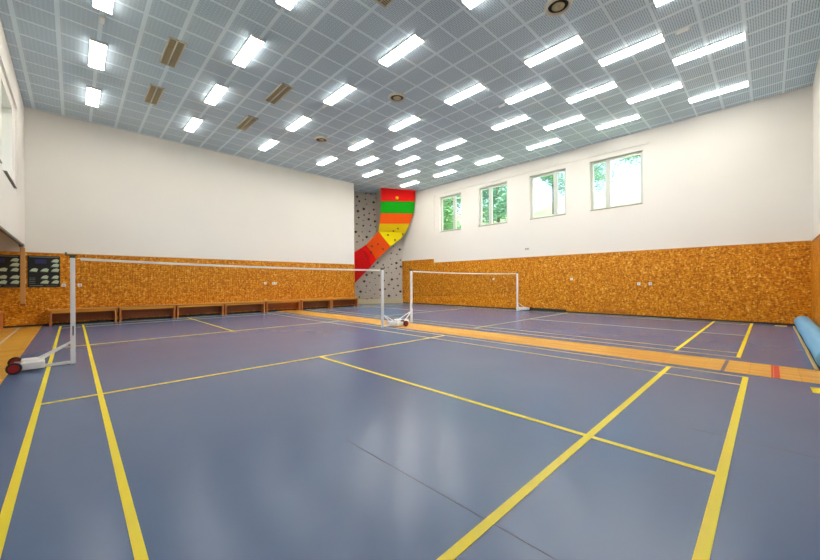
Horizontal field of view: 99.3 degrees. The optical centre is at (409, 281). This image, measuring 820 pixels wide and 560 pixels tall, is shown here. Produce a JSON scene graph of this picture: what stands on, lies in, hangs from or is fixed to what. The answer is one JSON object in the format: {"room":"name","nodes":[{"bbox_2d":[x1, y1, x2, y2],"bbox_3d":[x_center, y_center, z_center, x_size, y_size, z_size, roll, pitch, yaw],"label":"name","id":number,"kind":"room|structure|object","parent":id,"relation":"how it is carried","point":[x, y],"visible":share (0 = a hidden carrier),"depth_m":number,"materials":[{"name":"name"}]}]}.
{"room":"sports hall","nodes":[
{"label":"sports hall","id":0,"kind":"room"},
{"bbox_2d":[0,20,24,245],"bbox_3d":[-5.596,-2.973,4.091,0.420,3.863,15.795,0,0,-44],"label":"wall","id":1,"kind":"structure","parent":0,"point":[12,136],"depth_m":7.97,"materials":[{"name":"paint"}]},
{"bbox_2d":[3,170,16,188],"bbox_3d":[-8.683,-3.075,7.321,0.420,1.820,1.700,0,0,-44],"label":"window sill","id":2,"kind":"structure","parent":1,"relation":"in","point":[5,172],"depth_m":7.36,"materials":[{"name":"grey"}]},
{"bbox_2d":[0,226,23,247],"bbox_3d":[-7.913,-0.984,6.768,0.080,0.089,7.150,0,0,-44],"label":"wall rail","id":3,"kind":"object","parent":1,"relation":"attached to","point":[2,229],"visible":1,"depth_m":7.57,"materials":[{"name":"grey metal"}]},
{"bbox_2d":[20,248,25,305],"bbox_3d":[-10.354,-0.142,9.307,0.100,1.550,0.068,0,0,-44],"label":"pole","id":4,"kind":"object","parent":3,"relation":"hanging from","point":[22,250],"visible":1,"depth_m":9.28,"materials":[{"name":"brown wood"}]},
{"bbox_2d":[0,107,353,263],"bbox_3d":[-7.865,-1.831,12.672,13.850,6.123,0.300,0,0,-44],"label":"wall","id":5,"kind":"structure","parent":0,"point":[91,188],"depth_m":11.94,"materials":[{"name":"paint"}]},
{"bbox_2d":[0,255,19,286],"bbox_3d":[-10.986,-0.296,9.377,0.650,0.885,0.019,0,0,-44],"label":"board","id":6,"kind":"object","parent":5,"relation":"attached to","point":[9,264],"visible":0.99,"depth_m":9.47,"materials":[{"name":"black"}]},
{"bbox_2d":[27,255,59,286],"bbox_3d":[-10.426,-0.299,9.919,0.640,0.885,0.019,0,0,-44],"label":"board","id":7,"kind":"object","parent":5,"relation":"attached to","point":[42,271],"visible":1,"depth_m":9.90,"materials":[{"name":"black"}]},
{"bbox_2d":[0,252,354,325],"bbox_3d":[-7.632,0.199,12.658,13.550,2.060,0.029,0,0,-44],"label":"wall paneling","id":8,"kind":"structure","parent":5,"relation":"attached to","point":[156,277],"depth_m":11.90,"materials":[{"name":"brown wood"}]},
{"bbox_2d":[0,251,354,264],"bbox_3d":[-7.632,-0.841,12.652,13.550,0.020,0.044,0,0,-44],"label":"trim","id":9,"kind":"structure","parent":5,"relation":"attached to","point":[0,251],"depth_m":11.78,"materials":[{"name":"orange wood"}]},
{"bbox_2d":[3,305,353,327],"bbox_3d":[-7.611,1.203,12.642,13.550,0.048,0.015,0,0,-44],"label":"baseboard","id":10,"kind":"structure","parent":5,"relation":"attached to","point":[349,305],"depth_m":11.56,"materials":[{"name":"brown wood"}]},
{"bbox_2d":[0,303,819,559],"bbox_3d":[-1.482,1.270,8.972,17.250,0.153,17.115,0,0,-44],"label":"floor","id":11,"kind":"structure","parent":0,"point":[454,432],"depth_m":2.62,"materials":[{"name":"blue plastic"}]},
{"bbox_2d":[0,311,3,328],"bbox_3d":[-11.363,1.016,8.745,1.500,0.465,0.340,0,0,-44],"label":"wooden bench","id":12,"kind":"object","parent":11,"relation":"on","point":[1,312],"visible":1,"depth_m":9.15,"materials":[{"name":"brown wood"}]},
{"bbox_2d":[5,252,76,374],"bbox_3d":[-5.220,0.388,4.955,0.610,1.650,0.695,0,0,43],"label":"net post","id":13,"kind":"object","parent":11,"relation":"on","point":[15,365],"visible":1,"depth_m":5.09,"materials":[{"name":"white metal"}]},
{"bbox_2d":[77,258,379,307],"bbox_3d":[-2.870,0.030,7.150,5.728,0.808,0.010,0,0,-43],"label":"net","id":14,"kind":"object","parent":13,"relation":"attached to","point":[82,259],"visible":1,"depth_m":6.43,"materials":[{"name":"white fabric"}]},
{"bbox_2d":[48,307,117,325],"bbox_3d":[-9.689,1.007,10.366,1.500,0.465,0.340,0,0,-44],"label":"wooden bench","id":15,"kind":"object","parent":11,"relation":"on","point":[55,315],"visible":0.94,"depth_m":10.38,"materials":[{"name":"brown wood"}]},
{"bbox_2d":[118,304,175,321],"bbox_3d":[-8.597,1.002,11.424,1.500,0.465,0.340,0,0,-44],"label":"wooden bench","id":16,"kind":"object","parent":11,"relation":"on","point":[129,311],"visible":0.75,"depth_m":11.41,"materials":[{"name":"brown wood"}]},
{"bbox_2d":[176,302,224,317],"bbox_3d":[-7.509,0.996,12.478,1.500,0.465,0.340,0,0,-44],"label":"wooden bench","id":17,"kind":"object","parent":11,"relation":"on","point":[190,308],"visible":0.81,"depth_m":12.48,"materials":[{"name":"brown wood"}]},
{"bbox_2d":[224,301,265,314],"bbox_3d":[-6.424,0.990,13.528,1.500,0.465,0.340,0,0,-44],"label":"wooden bench","id":18,"kind":"object","parent":11,"relation":"on","point":[253,305],"visible":0.8,"depth_m":13.55,"materials":[{"name":"brown wood"}]},
{"bbox_2d":[264,299,300,311],"bbox_3d":[-5.333,0.984,14.586,1.500,0.465,0.340,0,0,-44],"label":"wooden bench","id":19,"kind":"object","parent":11,"relation":"on","point":[291,303],"visible":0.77,"depth_m":14.62,"materials":[{"name":"brown wood"}]},
{"bbox_2d":[301,298,331,309],"bbox_3d":[-4.244,0.979,15.640,1.500,0.465,0.340,0,0,-44],"label":"wooden bench","id":20,"kind":"object","parent":11,"relation":"on","point":[313,303],"visible":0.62,"depth_m":15.71,"materials":[{"name":"brown wood"}]},
{"bbox_2d":[331,297,358,307],"bbox_3d":[-3.167,0.973,16.683,1.500,0.465,0.340,0,0,-44],"label":"wooden bench","id":21,"kind":"object","parent":11,"relation":"on","point":[334,301],"visible":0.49,"depth_m":16.75,"materials":[{"name":"brown wood"}]},
{"bbox_2d":[354,188,414,303],"bbox_3d":[-1.860,-1.888,18.745,4.150,6.173,1.298,0,0,-18],"label":"wall","id":22,"kind":"structure","parent":11,"relation":"on","point":[382,218],"depth_m":19.07,"materials":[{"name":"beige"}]},
{"bbox_2d":[381,267,407,327],"bbox_3d":[-0.499,0.393,9.329,0.695,1.590,0.610,0,0,-43],"label":"net post","id":23,"kind":"object","parent":11,"relation":"on","point":[392,322],"visible":1,"depth_m":9.12,"materials":[{"name":"white metal"}]},
{"bbox_2d":[389,268,412,324],"bbox_3d":[-0.188,0.392,9.979,0.695,1.590,0.610,0,0,-42],"label":"net post","id":24,"kind":"object","parent":11,"relation":"on","point":[411,270],"visible":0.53,"depth_m":10.15,"materials":[{"name":"white metal"}]},
{"bbox_2d":[413,271,516,295],"bbox_3d":[2.174,0.048,12.084,5.621,0.778,0.008,0,0,-42],"label":"net","id":25,"kind":"object","parent":24,"relation":"attached to","point":[501,274],"visible":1,"depth_m":11.69,"materials":[{"name":"white fabric"}]},
{"bbox_2d":[516,272,531,310],"bbox_3d":[4.540,0.366,14.188,0.695,1.590,0.610,0,0,-42],"label":"net post","id":26,"kind":"object","parent":11,"relation":"on","point":[518,307],"visible":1,"depth_m":13.99,"materials":[{"name":"white metal"}]},
{"bbox_2d":[532,308,565,311],"bbox_3d":[5.437,1.100,13.665,0.066,0.110,1.360,0,0,-44],"label":"heater","id":27,"kind":"object","parent":11,"relation":"on","point":[533,309],"visible":1,"depth_m":13.61,"materials":[{"name":"black metal"}]},
{"bbox_2d":[533,309,563,311],"bbox_3d":[5.415,1.100,13.644,0.005,0.050,1.240,0,0,-44],"label":"grille","id":28,"kind":"object","parent":27,"relation":"attached to","point":[550,310],"depth_m":13.55,"materials":[{"name":"grey metal"}]},
{"bbox_2d":[793,316,819,370],"bbox_3d":[7.561,0.994,6.532,6.073,0.303,0.313,0,0,-44],"label":"rolled mat","id":29,"kind":"object","parent":11,"relation":"on","point":[809,331],"visible":1,"depth_m":5.94,"materials":[{"name":"blue plastic"}]},
{"bbox_2d":[0,0,819,192],"bbox_3d":[-1.551,-5.026,8.937,17.350,0.200,17.115,0,0,-44],"label":"ceiling","id":30,"kind":"structure","parent":0,"point":[315,48],"depth_m":8.13,"materials":[{"name":"metal"}]},
{"bbox_2d":[85,85,100,107],"bbox_3d":[-8.330,-4.862,9.147,0.270,0.054,1.170,0,0,-44],"label":"ceiling light","id":31,"kind":"object","parent":30,"relation":"attached to","point":[92,93],"visible":1,"depth_m":9.09,"materials":[{"name":"white plastic"}]},
{"bbox_2d":[88,37,107,70],"bbox_3d":[-6.716,-4.871,7.480,0.270,0.054,1.170,0,0,-44],"label":"ceiling light","id":32,"kind":"object","parent":30,"relation":"attached to","point":[97,49],"visible":1,"depth_m":7.41,"materials":[{"name":"white plastic"}]},
{"bbox_2d":[99,14,104,23],"bbox_3d":[-5.721,-4.876,6.467,0.080,0.055,0.220,0,0,-44],"label":"lamp","id":33,"kind":"object","parent":30,"relation":"attached to","point":[101,17],"visible":1,"depth_m":6.43,"materials":[{"name":"white"}]},
{"bbox_2d":[92,0,113,14],"bbox_3d":[-5.103,-4.880,5.814,0.270,0.054,1.170,0,0,-44],"label":"ceiling light","id":34,"kind":"object","parent":30,"relation":"attached to","point":[106,6],"visible":1,"depth_m":6.12,"materials":[{"name":"white plastic"}]},
{"bbox_2d":[144,83,164,104],"bbox_3d":[-6.691,-4.884,9.092,0.300,0.029,1.120,0,0,-44],"label":"ceiling vent","id":35,"kind":"object","parent":30,"relation":"in","point":[153,95],"visible":1,"depth_m":9.05,"materials":[{"name":"beige metal"}]},
{"bbox_2d":[159,36,186,67],"bbox_3d":[-5.083,-4.892,7.447,0.300,0.029,1.120,0,0,-44],"label":"ceiling vent","id":36,"kind":"object","parent":30,"relation":"in","point":[174,48],"visible":1,"depth_m":7.40,"materials":[{"name":"beige metal"}]},
{"bbox_2d":[184,116,202,132],"bbox_3d":[-6.706,-4.871,10.776,0.270,0.054,1.170,0,0,-44],"label":"ceiling light","id":37,"kind":"object","parent":30,"relation":"attached to","point":[194,122],"visible":1,"depth_m":10.72,"materials":[{"name":"white plastic"}]},
{"bbox_2d":[204,83,228,105],"bbox_3d":[-5.057,-4.880,9.073,0.270,0.054,1.170,0,0,-44],"label":"ceiling light","id":38,"kind":"object","parent":30,"relation":"attached to","point":[218,90],"visible":1,"depth_m":9.01,"materials":[{"name":"white plastic"}]},
{"bbox_2d":[235,115,257,130],"bbox_3d":[-5.045,-4.892,10.742,0.300,0.029,1.120,0,0,-44],"label":"ceiling vent","id":39,"kind":"object","parent":30,"relation":"in","point":[248,121],"visible":1,"depth_m":10.71,"materials":[{"name":"beige metal"}]},
{"bbox_2d":[232,34,264,67],"bbox_3d":[-3.443,-4.888,7.407,0.270,0.054,1.170,0,0,-44],"label":"ceiling light","id":40,"kind":"object","parent":30,"relation":"attached to","point":[254,43],"visible":1,"depth_m":7.33,"materials":[{"name":"white plastic"}]},
{"bbox_2d":[259,138,278,150],"bbox_3d":[-5.032,-4.880,12.396,0.270,0.054,1.170,0,0,-44],"label":"ceiling light","id":41,"kind":"object","parent":30,"relation":"attached to","point":[271,142],"visible":1,"depth_m":12.31,"materials":[{"name":"white plastic"}]},
{"bbox_2d":[264,82,293,103],"bbox_3d":[-3.431,-4.901,9.075,0.300,0.029,1.120,0,0,-44],"label":"ceiling vent","id":42,"kind":"object","parent":30,"relation":"in","point":[275,96],"visible":1,"depth_m":9.04,"materials":[{"name":"beige metal"}]},
{"bbox_2d":[276,0,297,10],"bbox_3d":[-1.836,-4.897,5.747,0.270,0.054,1.170,0,0,-44],"label":"ceiling light","id":43,"kind":"object","parent":30,"relation":"attached to","point":[288,4],"visible":1,"depth_m":6.10,"materials":[{"name":"white plastic"}]},
{"bbox_2d":[286,115,311,131],"bbox_3d":[-3.439,-4.888,10.752,0.270,0.054,1.170,0,0,-44],"label":"ceiling light","id":44,"kind":"object","parent":30,"relation":"attached to","point":[302,120],"visible":1,"depth_m":10.70,"materials":[{"name":"white plastic"}]},
{"bbox_2d":[315,136,328,142],"bbox_3d":[-3.045,-4.893,11.983,0.470,0.049,0.470,0,0,-44],"label":"ceiling vent","id":45,"kind":"object","parent":30,"relation":"in","point":[320,139],"visible":1,"depth_m":11.95,"materials":[{"name":"beige metal"}]},
{"bbox_2d":[317,156,337,165],"bbox_3d":[-3.344,-4.889,14.060,0.270,0.054,1.170,0,0,-44],"label":"ceiling light","id":46,"kind":"object","parent":30,"relation":"attached to","point":[331,158],"visible":1,"depth_m":13.96,"materials":[{"name":"white plastic"}]},
{"bbox_2d":[323,83,356,105],"bbox_3d":[-1.846,-4.897,9.107,0.270,0.054,1.170,0,0,-44],"label":"ceiling light","id":47,"kind":"object","parent":30,"relation":"attached to","point":[347,88],"visible":1,"depth_m":9.04,"materials":[{"name":"white plastic"}]},
{"bbox_2d":[348,138,373,150],"bbox_3d":[-1.758,-4.897,12.422,0.270,0.054,1.170,0,0,-44],"label":"ceiling light","id":48,"kind":"object","parent":30,"relation":"attached to","point":[366,141],"visible":1,"depth_m":12.35,"materials":[{"name":"white plastic"}]},
{"bbox_2d":[356,156,378,165],"bbox_3d":[-1.724,-4.897,14.069,0.270,0.054,1.170,0,0,-44],"label":"ceiling light","id":49,"kind":"object","parent":30,"relation":"attached to","point":[372,158],"visible":1,"depth_m":13.98,"materials":[{"name":"white plastic"}]},
{"bbox_2d":[362,169,382,176],"bbox_3d":[-1.691,-4.898,15.702,0.270,0.054,1.170,0,0,-44],"label":"ceiling light","id":50,"kind":"object","parent":30,"relation":"attached to","point":[377,170],"visible":1,"depth_m":15.65,"materials":[{"name":"white plastic"}]},
{"bbox_2d":[373,0,393,7],"bbox_3d":[-0.168,-4.918,5.735,0.300,0.029,1.120,0,0,-44],"label":"ceiling vent","id":51,"kind":"object","parent":30,"relation":"in","point":[384,3],"visible":1,"depth_m":6.11,"materials":[{"name":"beige metal"}]},
{"bbox_2d":[388,92,405,102],"bbox_3d":[-0.344,-4.907,9.280,0.470,0.049,0.470,0,0,-44],"label":"ceiling vent","id":52,"kind":"object","parent":30,"relation":"in","point":[399,97],"visible":1,"depth_m":9.24,"materials":[{"name":"beige metal"}]},
{"bbox_2d":[378,33,424,66],"bbox_3d":[-0.197,-4.905,7.404,0.270,0.054,1.170,0,0,-44],"label":"ceiling light","id":53,"kind":"object","parent":30,"relation":"attached to","point":[415,39],"visible":1,"depth_m":7.34,"materials":[{"name":"white plastic"}]},
{"bbox_2d":[389,115,420,130],"bbox_3d":[-0.172,-4.906,10.784,0.270,0.054,1.170,0,0,-44],"label":"ceiling light","id":54,"kind":"object","parent":30,"relation":"attached to","point":[404,123],"visible":1,"depth_m":10.72,"materials":[{"name":"white plastic"}]},
{"bbox_2d":[393,138,420,149],"bbox_3d":[-0.110,-4.906,12.403,0.270,0.054,1.170,0,0,-44],"label":"ceiling light","id":55,"kind":"object","parent":30,"relation":"attached to","point":[415,140],"visible":1,"depth_m":12.36,"materials":[{"name":"white plastic"}]},
{"bbox_2d":[396,155,419,164],"bbox_3d":[-0.091,-4.906,14.050,0.270,0.054,1.170,0,0,-44],"label":"ceiling light","id":56,"kind":"object","parent":30,"relation":"attached to","point":[415,157],"visible":1,"depth_m":14.00,"materials":[{"name":"white plastic"}]},
{"bbox_2d":[398,169,420,176],"bbox_3d":[-0.029,-4.906,15.739,0.270,0.054,1.170,0,0,-44],"label":"ceiling light","id":57,"kind":"object","parent":30,"relation":"attached to","point":[415,170],"visible":1,"depth_m":15.68,"materials":[{"name":"white plastic"}]},
{"bbox_2d":[400,180,419,186],"bbox_3d":[-0.009,-4.907,17.401,0.270,0.054,1.170,0,0,-44],"label":"ceiling light","id":58,"kind":"object","parent":30,"relation":"attached to","point":[415,181],"visible":1,"depth_m":17.29,"materials":[{"name":"white plastic"}]},
{"bbox_2d":[433,169,456,176],"bbox_3d":[1.577,-4.915,15.763,0.270,0.054,1.170,0,0,-44],"label":"ceiling light","id":59,"kind":"object","parent":30,"relation":"attached to","point":[452,170],"visible":1,"depth_m":15.71,"materials":[{"name":"white plastic"}]},
{"bbox_2d":[436,155,462,164],"bbox_3d":[1.571,-4.915,14.087,0.270,0.054,1.170,0,0,-44],"label":"ceiling light","id":60,"kind":"object","parent":30,"relation":"attached to","point":[457,156],"visible":1,"depth_m":14.03,"materials":[{"name":"white plastic"}]},
{"bbox_2d":[436,138,466,150],"bbox_3d":[1.474,-4.914,12.434,0.270,0.054,1.170,0,0,-44],"label":"ceiling light","id":61,"kind":"object","parent":30,"relation":"attached to","point":[461,140],"visible":1,"depth_m":12.39,"materials":[{"name":"white plastic"}]},
{"bbox_2d":[444,82,486,104],"bbox_3d":[1.435,-4.914,9.125,0.270,0.054,1.170,0,0,-44],"label":"ceiling light","id":62,"kind":"object","parent":30,"relation":"attached to","point":[478,87],"visible":1,"depth_m":9.04,"materials":[{"name":"white plastic"}]},
{"bbox_2d":[461,0,482,9],"bbox_3d":[1.403,-4.914,5.752,0.270,0.054,1.170,0,0,-44],"label":"ceiling light","id":63,"kind":"object","parent":30,"relation":"attached to","point":[469,4],"visible":1,"depth_m":6.10,"materials":[{"name":"white plastic"}]},
{"bbox_2d":[475,155,502,164],"bbox_3d":[3.191,-4.923,14.096,0.270,0.054,1.170,0,0,-44],"label":"ceiling light","id":64,"kind":"object","parent":30,"relation":"attached to","point":[498,156],"visible":1,"depth_m":14.03,"materials":[{"name":"white plastic"}]},
{"bbox_2d":[491,114,529,130],"bbox_3d":[3.095,-4.923,10.760,0.270,0.054,1.170,0,0,-44],"label":"ceiling light","id":65,"kind":"object","parent":30,"relation":"attached to","point":[525,116],"visible":1,"depth_m":10.70,"materials":[{"name":"white plastic"}]},
{"bbox_2d":[505,82,551,104],"bbox_3d":[3.076,-4.923,9.113,0.270,0.054,1.170,0,0,-44],"label":"ceiling light","id":66,"kind":"object","parent":30,"relation":"attached to","point":[546,85],"visible":1,"depth_m":9.06,"materials":[{"name":"white plastic"}]},
{"bbox_2d":[526,138,561,149],"bbox_3d":[4.777,-4.932,12.459,0.270,0.054,1.170,0,0,-44],"label":"ceiling light","id":67,"kind":"object","parent":30,"relation":"attached to","point":[551,141],"visible":1,"depth_m":12.41,"materials":[{"name":"white plastic"}]},
{"bbox_2d":[524,34,583,67],"bbox_3d":[3.056,-4.923,7.451,0.270,0.054,1.170,0,0,-44],"label":"ceiling light","id":68,"kind":"object","parent":30,"relation":"attached to","point":[577,39],"visible":1,"depth_m":7.38,"materials":[{"name":"white plastic"}]},
{"bbox_2d":[544,0,572,16],"bbox_3d":[2.648,-4.923,6.220,0.470,0.049,0.470,0,0,-44],"label":"ceiling vent","id":69,"kind":"object","parent":30,"relation":"in","point":[553,8],"visible":1,"depth_m":6.24,"materials":[{"name":"beige metal"}]},
{"bbox_2d":[543,114,584,130],"bbox_3d":[4.765,-4.932,10.790,0.270,0.054,1.170,0,0,-44],"label":"ceiling light","id":70,"kind":"object","parent":30,"relation":"attached to","point":[578,117],"visible":1,"depth_m":10.72,"materials":[{"name":"white plastic"}]},
{"bbox_2d":[566,80,617,103],"bbox_3d":[4.723,-4.932,9.079,0.270,0.054,1.170,0,0,-44],"label":"ceiling light","id":71,"kind":"object","parent":30,"relation":"attached to","point":[612,84],"visible":1,"depth_m":9.02,"materials":[{"name":"white plastic"}]},
{"bbox_2d":[596,113,640,129],"bbox_3d":[6.419,-4.941,10.763,0.270,0.054,1.170,0,0,-44],"label":"ceiling light","id":72,"kind":"object","parent":30,"relation":"attached to","point":[635,116],"visible":1,"depth_m":10.68,"materials":[{"name":"white plastic"}]},
{"bbox_2d":[598,33,664,66],"bbox_3d":[4.704,-4.931,7.432,0.270,0.054,1.170,0,0,-44],"label":"ceiling light","id":73,"kind":"object","parent":30,"relation":"attached to","point":[658,38],"visible":1,"depth_m":7.37,"materials":[{"name":"white plastic"}]},
{"bbox_2d":[627,81,682,103],"bbox_3d":[6.386,-4.940,9.116,0.270,0.054,1.170,0,0,-44],"label":"ceiling light","id":74,"kind":"object","parent":30,"relation":"attached to","point":[679,84],"visible":1,"depth_m":9.04,"materials":[{"name":"white plastic"}]},
{"bbox_2d":[653,0,670,7],"bbox_3d":[4.726,-4.932,5.727,0.270,0.054,1.170,0,0,-44],"label":"ceiling light","id":75,"kind":"object","parent":30,"relation":"attached to","point":[657,3],"visible":1,"depth_m":6.11,"materials":[{"name":"white plastic"}]},
{"bbox_2d":[675,26,689,34],"bbox_3d":[5.345,-4.934,6.827,0.080,0.055,0.220,0,0,-44],"label":"lamp","id":76,"kind":"object","parent":30,"relation":"attached to","point":[686,28],"visible":1,"depth_m":6.81,"materials":[{"name":"white"}]},
{"bbox_2d":[672,32,745,65],"bbox_3d":[6.337,-4.940,7.412,0.270,0.054,1.170,0,0,-44],"label":"ceiling light","id":77,"kind":"object","parent":30,"relation":"attached to","point":[740,37],"visible":1,"depth_m":7.34,"materials":[{"name":"white plastic"}]},
{"bbox_2d":[688,80,748,102],"bbox_3d":[8.033,-4.949,9.097,0.270,0.054,1.170,0,0,-44],"label":"ceiling light","id":78,"kind":"object","parent":30,"relation":"attached to","point":[745,83],"visible":1,"depth_m":9.03,"materials":[{"name":"white plastic"}]},
{"bbox_2d":[401,86,812,298],"bbox_3d":[4.590,-1.897,14.868,0.300,6.123,17.115,0,0,-44],"label":"wall","id":79,"kind":"structure","parent":0,"point":[743,173],"depth_m":10.92,"materials":[{"name":"paint"}]},
{"bbox_2d":[402,259,433,264],"bbox_3d":[0.396,-1.079,18.943,0.059,0.190,2.380,0,0,-44],"label":"trim","id":80,"kind":"structure","parent":79,"relation":"attached to","point":[430,260],"depth_m":18.84,"materials":[{"name":"brown wood"}]},
{"bbox_2d":[441,193,460,231],"bbox_3d":[2.055,-3.447,17.430,0.205,1.790,1.380,0,0,-44],"label":"window","id":81,"kind":"structure","parent":79,"relation":"in","point":[450,205],"depth_m":17.50,"materials":[{"name":"grey"}]},
{"bbox_2d":[478,183,506,226],"bbox_3d":[3.756,-3.457,15.673,0.205,1.790,1.490,0,0,-44],"label":"window","id":82,"kind":"structure","parent":79,"relation":"in","point":[493,199],"depth_m":15.75,"materials":[{"name":"grey"}]},
{"bbox_2d":[529,169,565,219],"bbox_3d":[5.496,-3.466,13.877,0.205,1.790,1.470,0,0,-44],"label":"window","id":83,"kind":"structure","parent":79,"relation":"in","point":[548,190],"depth_m":13.92,"materials":[{"name":"grey"}]},
{"bbox_2d":[403,302,794,325],"bbox_3d":[4.880,1.137,14.302,0.015,0.048,15.210,0,0,-44],"label":"baseboard","id":84,"kind":"structure","parent":79,"relation":"attached to","point":[403,302],"depth_m":11.18,"materials":[{"name":"brown wood"}]},
{"bbox_2d":[402,241,810,325],"bbox_3d":[4.888,0.078,14.326,0.039,2.170,15.255,0,0,-44],"label":"wall paneling","id":85,"kind":"structure","parent":79,"relation":"attached to","point":[771,282],"depth_m":11.33,"materials":[{"name":"brown wood"}]},
{"bbox_2d":[596,308,627,314],"bbox_3d":[7.014,1.014,12.088,0.012,0.175,1.000,0,0,-44],"label":"air vent","id":86,"kind":"object","parent":79,"relation":"attached to","point":[620,310],"visible":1,"depth_m":12.07,"materials":[{"name":"orange wood"}]},
{"bbox_2d":[597,309,627,313],"bbox_3d":[7.015,1.015,12.090,0.008,0.132,0.970,0,0,-44],"label":"grille","id":87,"kind":"object","parent":86,"relation":"attached to","point":[620,310],"depth_m":12.04,"materials":[{"name":"brown wood"}]},
{"bbox_2d":[591,151,642,210],"bbox_3d":[7.176,-3.475,12.143,0.205,1.790,1.640,0,0,-44],"label":"window","id":88,"kind":"structure","parent":79,"relation":"in","point":[616,182],"depth_m":12.16,"materials":[{"name":"grey"}]},
{"bbox_2d":[435,240,810,262],"bbox_3d":[5.705,-1.022,13.466,0.054,0.020,12.875,0,0,-44],"label":"trim","id":89,"kind":"structure","parent":79,"relation":"attached to","point":[809,240],"depth_m":11.30,"materials":[{"name":"orange wood"}]},
{"bbox_2d":[812,53,819,238],"bbox_3d":[5.062,-1.900,3.621,14.670,6.123,0.300,0,0,-44],"label":"wall","id":90,"kind":"structure","parent":0,"point":[816,82],"depth_m":8.13,"materials":[{"name":"paint"}]},
{"bbox_2d":[811,236,819,326],"bbox_3d":[7.784,0.087,6.485,6.710,2.120,0.039,0,0,-44],"label":"trim","id":91,"kind":"structure","parent":90,"relation":"attached to","point":[815,245],"depth_m":7.99,"materials":[{"name":"orange wood"}]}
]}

